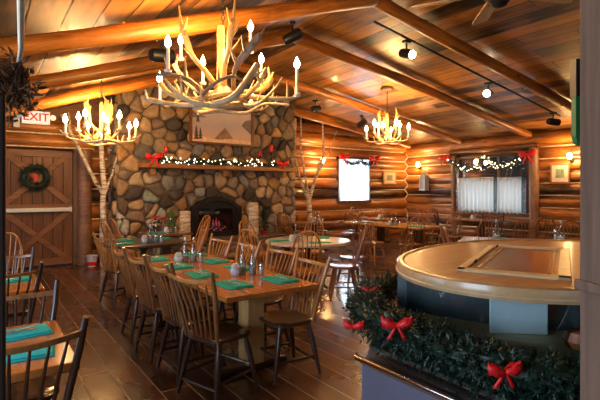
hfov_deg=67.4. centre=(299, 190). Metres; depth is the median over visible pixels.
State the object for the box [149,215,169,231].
poinsettia
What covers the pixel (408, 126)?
candle
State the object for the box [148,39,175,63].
track spotlight
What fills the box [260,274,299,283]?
napkin
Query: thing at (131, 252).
chair
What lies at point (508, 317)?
panel
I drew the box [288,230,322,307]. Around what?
chair
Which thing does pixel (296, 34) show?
track spotlight
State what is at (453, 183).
log
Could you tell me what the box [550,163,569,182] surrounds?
framed picture
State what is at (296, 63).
candle
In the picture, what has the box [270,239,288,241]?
napkin
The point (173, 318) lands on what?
chair
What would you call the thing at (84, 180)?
log
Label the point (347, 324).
bow
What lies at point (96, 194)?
wall
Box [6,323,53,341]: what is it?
napkin
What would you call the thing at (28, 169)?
wreath
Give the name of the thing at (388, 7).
rafter
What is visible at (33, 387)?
chair
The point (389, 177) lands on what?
print
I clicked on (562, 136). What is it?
log
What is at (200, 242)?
chair
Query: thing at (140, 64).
rafter
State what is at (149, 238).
glass bottle
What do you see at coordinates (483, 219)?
chair
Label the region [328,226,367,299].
chair
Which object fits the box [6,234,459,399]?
floor
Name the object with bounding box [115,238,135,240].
napkin
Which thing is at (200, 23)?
rafter
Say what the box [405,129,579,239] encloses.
wall
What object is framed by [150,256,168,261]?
napkin
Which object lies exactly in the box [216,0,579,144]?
ceiling
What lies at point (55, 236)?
door
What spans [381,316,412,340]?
bow
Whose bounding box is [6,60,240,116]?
rafter
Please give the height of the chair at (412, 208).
1.035 m
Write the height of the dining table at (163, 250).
0.750 m
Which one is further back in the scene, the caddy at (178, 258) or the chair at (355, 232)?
the chair at (355, 232)
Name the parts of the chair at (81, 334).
crest rail, post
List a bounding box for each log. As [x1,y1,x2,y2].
[6,118,96,134]
[6,132,94,149]
[77,149,91,264]
[179,211,190,239]
[248,202,258,235]
[296,132,406,151]
[404,129,571,154]
[449,143,539,155]
[451,156,455,238]
[529,147,538,238]
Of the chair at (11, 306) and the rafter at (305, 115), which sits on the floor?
the chair at (11, 306)
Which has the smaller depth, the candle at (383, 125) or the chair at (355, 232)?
the candle at (383, 125)
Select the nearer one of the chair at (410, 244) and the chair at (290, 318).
the chair at (290, 318)
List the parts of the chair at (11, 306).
seat, crest rail, post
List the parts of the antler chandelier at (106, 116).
stem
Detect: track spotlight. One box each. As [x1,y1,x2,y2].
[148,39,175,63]
[282,21,302,44]
[311,100,320,111]
[357,115,367,127]
[398,39,415,59]
[482,82,492,97]
[546,112,560,125]
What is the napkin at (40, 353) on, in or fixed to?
on the dining table at (18, 369)
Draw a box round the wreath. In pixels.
[17,162,53,190]
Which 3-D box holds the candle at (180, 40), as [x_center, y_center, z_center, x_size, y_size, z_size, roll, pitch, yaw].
[-1.132,-1.368,4.271,0.068,0.255,0.065,0,0,-35]
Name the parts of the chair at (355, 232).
seat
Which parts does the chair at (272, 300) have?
leg, leg, post, seat, crest rail, leg, post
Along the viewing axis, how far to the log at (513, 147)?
13.15 m
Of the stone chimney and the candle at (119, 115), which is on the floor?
the stone chimney
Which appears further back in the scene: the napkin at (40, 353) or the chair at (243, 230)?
the chair at (243, 230)
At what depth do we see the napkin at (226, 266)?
4.65 m
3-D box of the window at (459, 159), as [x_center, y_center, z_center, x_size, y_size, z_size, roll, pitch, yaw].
[5.702,-0.190,13.400,0.260,1.780,2.400,0,0,-35]
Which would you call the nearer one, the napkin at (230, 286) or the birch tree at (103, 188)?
the napkin at (230, 286)
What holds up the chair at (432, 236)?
on the floor
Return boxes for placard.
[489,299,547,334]
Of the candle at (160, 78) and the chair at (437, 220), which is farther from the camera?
the chair at (437, 220)
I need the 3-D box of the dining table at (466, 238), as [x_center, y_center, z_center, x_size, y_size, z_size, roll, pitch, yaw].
[3.429,1.165,6.914,1.850,0.750,1.150,0,0,27]
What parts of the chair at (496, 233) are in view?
post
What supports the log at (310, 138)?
attached to the wall at (390, 197)
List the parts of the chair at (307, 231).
seat, leg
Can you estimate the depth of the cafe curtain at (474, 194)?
13.73 m
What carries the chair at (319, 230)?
on the floor
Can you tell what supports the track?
attached to the ceiling at (539, 40)
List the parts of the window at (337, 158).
sill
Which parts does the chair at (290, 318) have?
leg, seat, leg, post, crest rail, leg, post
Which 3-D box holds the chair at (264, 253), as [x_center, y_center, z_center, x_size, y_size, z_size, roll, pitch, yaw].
[-0.780,1.026,7.802,0.557,1.035,0.450,0,0,40]
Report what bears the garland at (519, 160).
attached to the log at (533, 167)
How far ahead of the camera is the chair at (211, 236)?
5.69 m
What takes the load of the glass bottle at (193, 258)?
on the dining table at (251, 299)
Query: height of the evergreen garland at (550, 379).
0.332 m
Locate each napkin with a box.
[6,276,31,282]
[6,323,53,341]
[6,345,54,363]
[109,242,133,245]
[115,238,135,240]
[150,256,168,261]
[163,262,194,269]
[181,251,206,256]
[185,270,218,278]
[202,258,228,263]
[216,279,253,289]
[224,264,248,269]
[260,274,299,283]
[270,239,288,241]
[308,241,330,243]
[319,236,329,238]
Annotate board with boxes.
[570,59,579,145]
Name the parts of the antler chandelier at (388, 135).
ceiling canopy, stem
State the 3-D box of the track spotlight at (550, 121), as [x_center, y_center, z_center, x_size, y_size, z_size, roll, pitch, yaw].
[5.697,-1.613,10.119,0.290,0.309,0.167,0,0,-15]
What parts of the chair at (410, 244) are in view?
seat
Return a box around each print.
[387,175,392,180]
[556,169,563,177]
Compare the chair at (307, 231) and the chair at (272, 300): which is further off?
the chair at (307, 231)
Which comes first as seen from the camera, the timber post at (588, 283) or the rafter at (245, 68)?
the timber post at (588, 283)
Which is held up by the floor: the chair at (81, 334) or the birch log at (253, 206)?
the chair at (81, 334)
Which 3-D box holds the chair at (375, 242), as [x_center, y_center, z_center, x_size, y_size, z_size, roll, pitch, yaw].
[1.489,1.026,9.448,0.450,1.035,0.557,0,0,45]
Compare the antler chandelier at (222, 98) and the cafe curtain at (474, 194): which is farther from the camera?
the cafe curtain at (474, 194)
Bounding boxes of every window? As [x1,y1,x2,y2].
[336,157,371,202]
[454,152,528,215]
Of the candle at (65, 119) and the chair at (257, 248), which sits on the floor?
the chair at (257, 248)
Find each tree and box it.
[60,112,121,265]
[166,210,180,237]
[259,207,269,234]
[295,116,336,235]
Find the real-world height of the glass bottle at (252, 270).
0.275 m
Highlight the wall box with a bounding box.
[13,117,19,127]
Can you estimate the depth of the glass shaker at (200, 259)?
4.99 m
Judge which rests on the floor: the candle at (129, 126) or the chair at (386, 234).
the chair at (386, 234)
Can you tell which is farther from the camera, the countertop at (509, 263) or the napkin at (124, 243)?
the napkin at (124, 243)
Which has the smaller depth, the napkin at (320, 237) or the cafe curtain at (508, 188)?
the napkin at (320, 237)
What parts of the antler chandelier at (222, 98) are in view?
stem, chain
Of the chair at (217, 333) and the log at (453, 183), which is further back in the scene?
the log at (453, 183)
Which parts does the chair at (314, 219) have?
seat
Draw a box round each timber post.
[0,93,5,399]
[574,0,599,399]
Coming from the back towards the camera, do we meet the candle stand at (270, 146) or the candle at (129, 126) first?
the candle stand at (270, 146)
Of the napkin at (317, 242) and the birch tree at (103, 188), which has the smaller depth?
the napkin at (317, 242)
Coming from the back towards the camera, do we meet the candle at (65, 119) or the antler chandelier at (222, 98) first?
the candle at (65, 119)
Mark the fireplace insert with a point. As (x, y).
(225, 214)
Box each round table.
[101,237,183,292]
[265,236,350,288]
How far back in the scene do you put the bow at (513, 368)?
1.36 m
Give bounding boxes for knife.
[6,325,36,333]
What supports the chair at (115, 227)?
on the floor
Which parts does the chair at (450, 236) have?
seat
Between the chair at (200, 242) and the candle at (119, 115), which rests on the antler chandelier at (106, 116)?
the candle at (119, 115)
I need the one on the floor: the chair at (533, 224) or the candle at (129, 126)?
the chair at (533, 224)
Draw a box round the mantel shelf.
[137,163,296,177]
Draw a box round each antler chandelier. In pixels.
[60,80,140,145]
[141,0,300,114]
[364,87,411,144]
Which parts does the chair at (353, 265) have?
leg, leg, seat, leg, leg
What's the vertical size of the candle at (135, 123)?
0.322 m
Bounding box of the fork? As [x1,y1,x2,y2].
[6,327,34,334]
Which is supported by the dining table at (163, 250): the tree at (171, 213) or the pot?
the pot
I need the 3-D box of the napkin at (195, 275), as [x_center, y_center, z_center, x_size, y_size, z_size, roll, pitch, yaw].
[-0.926,0.780,4.225,0.235,0.018,0.340,0,0,-33]
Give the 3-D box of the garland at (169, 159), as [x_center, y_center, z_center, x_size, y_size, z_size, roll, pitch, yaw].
[-1.818,-0.645,10.476,3.114,0.280,0.246,0,0,-35]
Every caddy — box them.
[141,235,147,242]
[174,252,182,262]
[230,263,240,275]
[289,235,294,241]
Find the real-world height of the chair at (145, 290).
0.987 m
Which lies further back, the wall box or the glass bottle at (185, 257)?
the wall box
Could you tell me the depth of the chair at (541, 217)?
8.94 m
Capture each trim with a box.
[6,130,85,136]
[6,145,93,149]
[72,149,77,264]
[404,154,407,222]
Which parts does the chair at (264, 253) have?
seat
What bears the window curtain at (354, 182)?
hanging from the window at (337, 158)
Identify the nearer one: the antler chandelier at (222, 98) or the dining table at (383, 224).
the antler chandelier at (222, 98)
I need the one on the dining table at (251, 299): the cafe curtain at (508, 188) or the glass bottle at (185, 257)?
the glass bottle at (185, 257)
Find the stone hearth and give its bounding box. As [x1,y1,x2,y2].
[148,232,287,258]
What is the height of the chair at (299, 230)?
1.035 m
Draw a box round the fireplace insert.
[189,196,241,237]
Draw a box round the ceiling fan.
[411,0,572,25]
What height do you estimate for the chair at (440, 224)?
1.035 m
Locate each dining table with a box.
[6,274,44,295]
[6,320,79,383]
[133,252,318,377]
[138,230,192,272]
[291,221,338,250]
[343,220,445,250]
[355,216,407,242]
[453,218,511,236]
[457,236,513,241]
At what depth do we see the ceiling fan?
3.71 m
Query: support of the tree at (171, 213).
on the stone hearth
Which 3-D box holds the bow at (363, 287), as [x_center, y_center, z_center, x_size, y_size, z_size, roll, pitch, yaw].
[0.337,0.486,2.165,0.080,0.065,0.024,0,0,25]
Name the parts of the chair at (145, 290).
post, crest rail, leg, post, leg, seat, leg, leg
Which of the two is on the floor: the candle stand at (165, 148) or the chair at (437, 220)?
the chair at (437, 220)
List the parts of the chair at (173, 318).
post, crest rail, leg, post, leg, seat, leg, leg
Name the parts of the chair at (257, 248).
leg, leg, leg, post, crest rail, post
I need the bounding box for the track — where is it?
[373,21,559,116]
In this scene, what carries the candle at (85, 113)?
on the antler chandelier at (106, 116)
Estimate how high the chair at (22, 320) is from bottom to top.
0.987 m
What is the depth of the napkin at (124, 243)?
6.61 m
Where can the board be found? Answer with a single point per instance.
(574, 64)
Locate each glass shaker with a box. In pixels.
[198,252,202,261]
[259,263,263,274]
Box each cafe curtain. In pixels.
[458,177,493,212]
[497,177,520,214]
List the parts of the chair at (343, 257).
leg, leg, seat, leg, leg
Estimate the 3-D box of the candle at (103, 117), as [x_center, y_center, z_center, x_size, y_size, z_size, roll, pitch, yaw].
[-3.010,-1.051,6.904,0.090,0.322,0.091,0,0,-35]
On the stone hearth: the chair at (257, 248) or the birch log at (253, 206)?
the birch log at (253, 206)
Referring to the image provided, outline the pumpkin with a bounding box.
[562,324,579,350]
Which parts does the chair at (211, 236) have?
leg, post, crest rail, post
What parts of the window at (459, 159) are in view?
sill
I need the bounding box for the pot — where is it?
[152,225,161,231]
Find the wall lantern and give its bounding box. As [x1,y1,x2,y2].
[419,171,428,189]
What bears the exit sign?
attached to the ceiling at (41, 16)
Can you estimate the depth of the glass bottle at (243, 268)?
4.27 m
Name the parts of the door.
cross rail, cross rail, cross rail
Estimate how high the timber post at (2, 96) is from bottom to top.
1.800 m
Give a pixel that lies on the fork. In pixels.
(34, 327)
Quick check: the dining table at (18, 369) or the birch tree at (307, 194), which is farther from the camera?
the birch tree at (307, 194)
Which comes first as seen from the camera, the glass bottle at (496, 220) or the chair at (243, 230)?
the chair at (243, 230)
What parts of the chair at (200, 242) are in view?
post, post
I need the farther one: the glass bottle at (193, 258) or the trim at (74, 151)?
the trim at (74, 151)
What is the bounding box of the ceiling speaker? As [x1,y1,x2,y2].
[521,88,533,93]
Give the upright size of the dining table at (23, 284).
0.750 m
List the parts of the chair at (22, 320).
seat, crest rail, post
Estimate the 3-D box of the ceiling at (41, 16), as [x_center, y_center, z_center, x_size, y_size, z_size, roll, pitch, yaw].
[-1.460,-1.788,4.299,6.200,2.163,13.900,0,0,-35]
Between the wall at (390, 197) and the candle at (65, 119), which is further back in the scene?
the wall at (390, 197)
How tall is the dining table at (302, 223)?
0.750 m
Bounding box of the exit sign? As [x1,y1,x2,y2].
[17,111,55,124]
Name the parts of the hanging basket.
cord, cord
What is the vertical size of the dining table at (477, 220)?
0.750 m
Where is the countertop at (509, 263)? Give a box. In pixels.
[404,240,579,286]
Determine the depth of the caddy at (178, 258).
4.93 m
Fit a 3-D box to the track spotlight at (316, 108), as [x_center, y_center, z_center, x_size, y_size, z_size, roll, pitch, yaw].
[0.397,-2.160,11.448,0.167,0.306,0.298,0,0,35]
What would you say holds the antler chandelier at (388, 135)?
attached to the ceiling at (539, 40)
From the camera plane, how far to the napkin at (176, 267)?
4.60 m
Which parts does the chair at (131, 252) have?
seat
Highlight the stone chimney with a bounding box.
[107,75,295,260]
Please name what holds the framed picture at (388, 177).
attached to the wall at (390, 197)
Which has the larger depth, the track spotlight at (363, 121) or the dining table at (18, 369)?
the track spotlight at (363, 121)
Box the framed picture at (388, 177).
[383,172,395,183]
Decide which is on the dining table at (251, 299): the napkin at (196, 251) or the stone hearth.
the napkin at (196, 251)
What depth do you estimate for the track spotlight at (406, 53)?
7.34 m
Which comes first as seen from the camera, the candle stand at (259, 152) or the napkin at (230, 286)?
the napkin at (230, 286)
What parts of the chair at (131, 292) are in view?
crest rail, post, leg, post, leg, seat, leg, leg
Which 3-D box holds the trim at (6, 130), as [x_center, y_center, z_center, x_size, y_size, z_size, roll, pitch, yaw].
[-5.885,-1.160,8.540,3.660,0.031,0.036,0,0,-35]
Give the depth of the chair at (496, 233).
11.35 m
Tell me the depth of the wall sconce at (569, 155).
11.42 m
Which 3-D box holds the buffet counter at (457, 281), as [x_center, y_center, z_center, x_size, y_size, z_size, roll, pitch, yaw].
[1.856,0.928,1.876,2.601,1.225,2.747,0,0,-35]
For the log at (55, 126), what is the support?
on the log at (12, 138)
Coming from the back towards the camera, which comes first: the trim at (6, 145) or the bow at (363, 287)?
the trim at (6, 145)
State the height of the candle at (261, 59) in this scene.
0.285 m
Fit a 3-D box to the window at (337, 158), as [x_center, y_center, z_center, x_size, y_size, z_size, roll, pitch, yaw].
[1.721,-0.350,14.608,1.450,1.460,0.260,0,0,-35]
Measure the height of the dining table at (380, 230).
0.750 m
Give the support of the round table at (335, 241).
on the floor
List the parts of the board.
panel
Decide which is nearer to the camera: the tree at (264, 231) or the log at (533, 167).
the tree at (264, 231)
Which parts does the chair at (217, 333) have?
post, leg, crest rail, post, leg, seat, leg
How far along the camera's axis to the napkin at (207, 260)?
4.97 m
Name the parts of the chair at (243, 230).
seat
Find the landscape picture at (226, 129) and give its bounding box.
[189,108,253,146]
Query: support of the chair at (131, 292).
on the floor
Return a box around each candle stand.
[164,147,168,163]
[258,151,261,166]
[269,145,272,166]
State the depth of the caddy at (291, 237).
6.86 m
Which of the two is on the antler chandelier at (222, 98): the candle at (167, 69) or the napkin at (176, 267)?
the candle at (167, 69)
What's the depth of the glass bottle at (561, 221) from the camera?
6.89 m
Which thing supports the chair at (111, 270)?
on the floor
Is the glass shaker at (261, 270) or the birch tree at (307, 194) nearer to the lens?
the glass shaker at (261, 270)
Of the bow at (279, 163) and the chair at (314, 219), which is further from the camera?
the bow at (279, 163)
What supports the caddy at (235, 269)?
on the dining table at (251, 299)
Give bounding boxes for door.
[6,148,71,268]
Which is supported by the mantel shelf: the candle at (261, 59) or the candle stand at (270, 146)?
the candle stand at (270, 146)
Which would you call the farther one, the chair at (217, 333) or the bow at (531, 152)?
the bow at (531, 152)
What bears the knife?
on the napkin at (40, 329)
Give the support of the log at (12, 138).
attached to the wall at (96, 194)
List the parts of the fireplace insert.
frame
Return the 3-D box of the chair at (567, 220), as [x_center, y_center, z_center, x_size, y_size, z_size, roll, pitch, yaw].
[4.566,1.026,7.572,0.450,1.035,0.557,0,0,30]
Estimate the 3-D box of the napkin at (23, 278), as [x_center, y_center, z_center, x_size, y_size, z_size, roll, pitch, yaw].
[-2.569,0.780,3.962,0.235,0.018,0.340,0,0,45]
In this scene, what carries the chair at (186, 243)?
on the floor
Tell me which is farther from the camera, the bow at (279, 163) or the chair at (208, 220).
the bow at (279, 163)
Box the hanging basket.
[0,0,49,126]
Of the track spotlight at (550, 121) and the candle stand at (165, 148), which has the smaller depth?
the candle stand at (165, 148)
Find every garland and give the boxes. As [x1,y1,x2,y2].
[158,155,278,166]
[342,267,579,399]
[344,158,375,167]
[447,156,526,170]
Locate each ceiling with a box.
[0,0,321,117]
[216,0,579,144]
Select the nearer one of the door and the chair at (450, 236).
the door
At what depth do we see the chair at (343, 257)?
7.36 m
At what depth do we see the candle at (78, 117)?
7.38 m
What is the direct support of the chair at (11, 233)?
on the floor
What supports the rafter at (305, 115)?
attached to the ceiling at (539, 40)
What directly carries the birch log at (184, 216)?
on the stone hearth
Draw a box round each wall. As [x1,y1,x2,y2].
[6,142,110,261]
[14,97,314,142]
[295,122,409,238]
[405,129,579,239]
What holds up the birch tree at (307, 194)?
on the floor
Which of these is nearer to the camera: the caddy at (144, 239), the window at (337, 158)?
the caddy at (144, 239)
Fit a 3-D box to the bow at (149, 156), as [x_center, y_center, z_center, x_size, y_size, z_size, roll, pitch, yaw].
[-3.060,-0.669,9.450,0.368,0.316,0.095,0,0,-35]
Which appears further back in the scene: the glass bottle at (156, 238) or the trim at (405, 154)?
the trim at (405, 154)
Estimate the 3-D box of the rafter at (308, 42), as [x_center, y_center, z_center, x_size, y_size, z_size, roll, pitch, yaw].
[3.014,-2.068,9.848,7.599,1.312,0.236,0,0,-35]
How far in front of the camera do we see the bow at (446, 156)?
14.38 m
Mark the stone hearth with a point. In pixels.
(151, 251)
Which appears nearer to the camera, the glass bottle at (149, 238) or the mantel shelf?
the glass bottle at (149, 238)
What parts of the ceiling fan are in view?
blade, blade, motor, blade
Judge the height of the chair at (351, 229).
1.035 m
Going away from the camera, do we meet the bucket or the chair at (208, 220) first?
the chair at (208, 220)
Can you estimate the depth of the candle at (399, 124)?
10.30 m
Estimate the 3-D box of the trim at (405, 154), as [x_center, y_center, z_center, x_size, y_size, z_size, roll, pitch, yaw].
[3.787,-0.063,16.050,0.158,2.989,0.073,0,0,13]
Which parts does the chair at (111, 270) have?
post, crest rail, leg, post, leg, seat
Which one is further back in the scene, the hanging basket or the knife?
the knife
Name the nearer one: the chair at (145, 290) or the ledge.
the ledge
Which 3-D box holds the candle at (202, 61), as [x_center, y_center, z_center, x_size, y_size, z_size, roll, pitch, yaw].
[-0.948,-1.181,4.391,0.068,0.285,0.065,0,0,-35]
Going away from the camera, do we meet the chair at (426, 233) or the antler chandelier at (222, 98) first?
the antler chandelier at (222, 98)
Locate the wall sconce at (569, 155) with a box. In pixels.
[567,153,573,161]
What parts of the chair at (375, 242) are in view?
seat, leg, leg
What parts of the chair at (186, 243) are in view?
seat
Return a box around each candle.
[62,114,67,133]
[76,112,80,131]
[82,107,87,127]
[101,112,106,132]
[117,110,121,129]
[127,121,131,139]
[133,119,138,137]
[157,72,162,99]
[164,35,171,72]
[177,34,183,60]
[199,56,205,84]
[248,20,253,53]
[259,53,264,81]
[293,57,300,97]
[373,119,375,133]
[381,121,384,135]
[398,121,401,134]
[407,123,410,137]
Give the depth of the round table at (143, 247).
6.84 m
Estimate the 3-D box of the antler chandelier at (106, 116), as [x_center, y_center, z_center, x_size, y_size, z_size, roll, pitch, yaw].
[-3.203,-1.306,7.375,1.051,1.109,1.067,0,0,3]
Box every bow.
[145,152,162,166]
[277,160,288,168]
[339,153,349,164]
[343,319,363,329]
[362,286,377,292]
[369,155,380,166]
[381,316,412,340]
[439,154,449,164]
[487,360,522,388]
[518,148,535,163]
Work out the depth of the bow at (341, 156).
14.06 m
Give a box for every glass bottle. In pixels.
[148,224,151,241]
[154,225,157,241]
[182,237,187,261]
[190,237,196,261]
[239,245,245,274]
[249,245,255,274]
[492,219,500,238]
[556,220,565,239]
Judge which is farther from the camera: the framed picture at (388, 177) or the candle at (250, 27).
the framed picture at (388, 177)
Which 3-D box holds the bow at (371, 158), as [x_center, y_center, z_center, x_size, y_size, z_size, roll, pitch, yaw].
[2.473,-0.999,14.853,0.488,0.421,0.125,0,0,-35]
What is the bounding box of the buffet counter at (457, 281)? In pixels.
[354,239,579,399]
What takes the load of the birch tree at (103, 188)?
on the floor
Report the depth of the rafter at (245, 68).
11.09 m
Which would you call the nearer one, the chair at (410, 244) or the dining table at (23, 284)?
the dining table at (23, 284)
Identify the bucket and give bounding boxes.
[86,255,97,266]
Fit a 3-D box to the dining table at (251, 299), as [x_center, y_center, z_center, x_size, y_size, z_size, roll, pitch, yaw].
[-0.914,1.165,4.601,0.870,0.750,2.500,0,0,-35]
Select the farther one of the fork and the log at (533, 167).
the log at (533, 167)
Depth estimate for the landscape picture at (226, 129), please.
10.59 m
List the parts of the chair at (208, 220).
seat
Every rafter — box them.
[0,0,378,57]
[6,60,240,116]
[24,28,299,90]
[240,62,461,144]
[295,34,531,137]
[295,109,410,147]
[373,0,570,111]
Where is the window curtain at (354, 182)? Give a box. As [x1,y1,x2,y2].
[340,159,369,199]
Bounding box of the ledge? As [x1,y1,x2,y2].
[354,351,495,399]
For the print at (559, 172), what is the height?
0.229 m
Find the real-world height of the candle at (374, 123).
0.322 m
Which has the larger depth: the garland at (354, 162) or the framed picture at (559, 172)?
the garland at (354, 162)
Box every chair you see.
[6,232,22,303]
[6,247,35,317]
[6,261,43,326]
[6,280,59,399]
[6,315,89,399]
[92,232,138,307]
[101,221,134,277]
[111,218,139,267]
[113,242,173,343]
[125,249,196,363]
[146,255,225,383]
[165,264,258,399]
[180,218,210,252]
[182,215,210,252]
[191,233,232,315]
[196,225,207,251]
[204,237,260,321]
[230,242,298,344]
[238,229,276,271]
[239,220,270,264]
[259,250,330,384]
[277,212,299,251]
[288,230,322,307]
[292,215,304,249]
[300,218,324,275]
[308,209,328,247]
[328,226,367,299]
[336,222,374,286]
[339,211,362,250]
[344,210,360,246]
[349,207,361,238]
[358,216,386,265]
[375,207,390,239]
[400,208,418,242]
[400,217,424,254]
[408,211,430,247]
[426,207,438,242]
[433,211,454,244]
[438,212,460,243]
[439,223,446,242]
[443,227,450,242]
[477,219,499,237]
[481,213,504,236]
[512,219,536,238]
[534,217,556,238]
[558,220,579,239]
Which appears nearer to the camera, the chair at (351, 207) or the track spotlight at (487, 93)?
the track spotlight at (487, 93)
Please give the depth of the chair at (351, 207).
13.97 m
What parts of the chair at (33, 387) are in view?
crest rail, seat, post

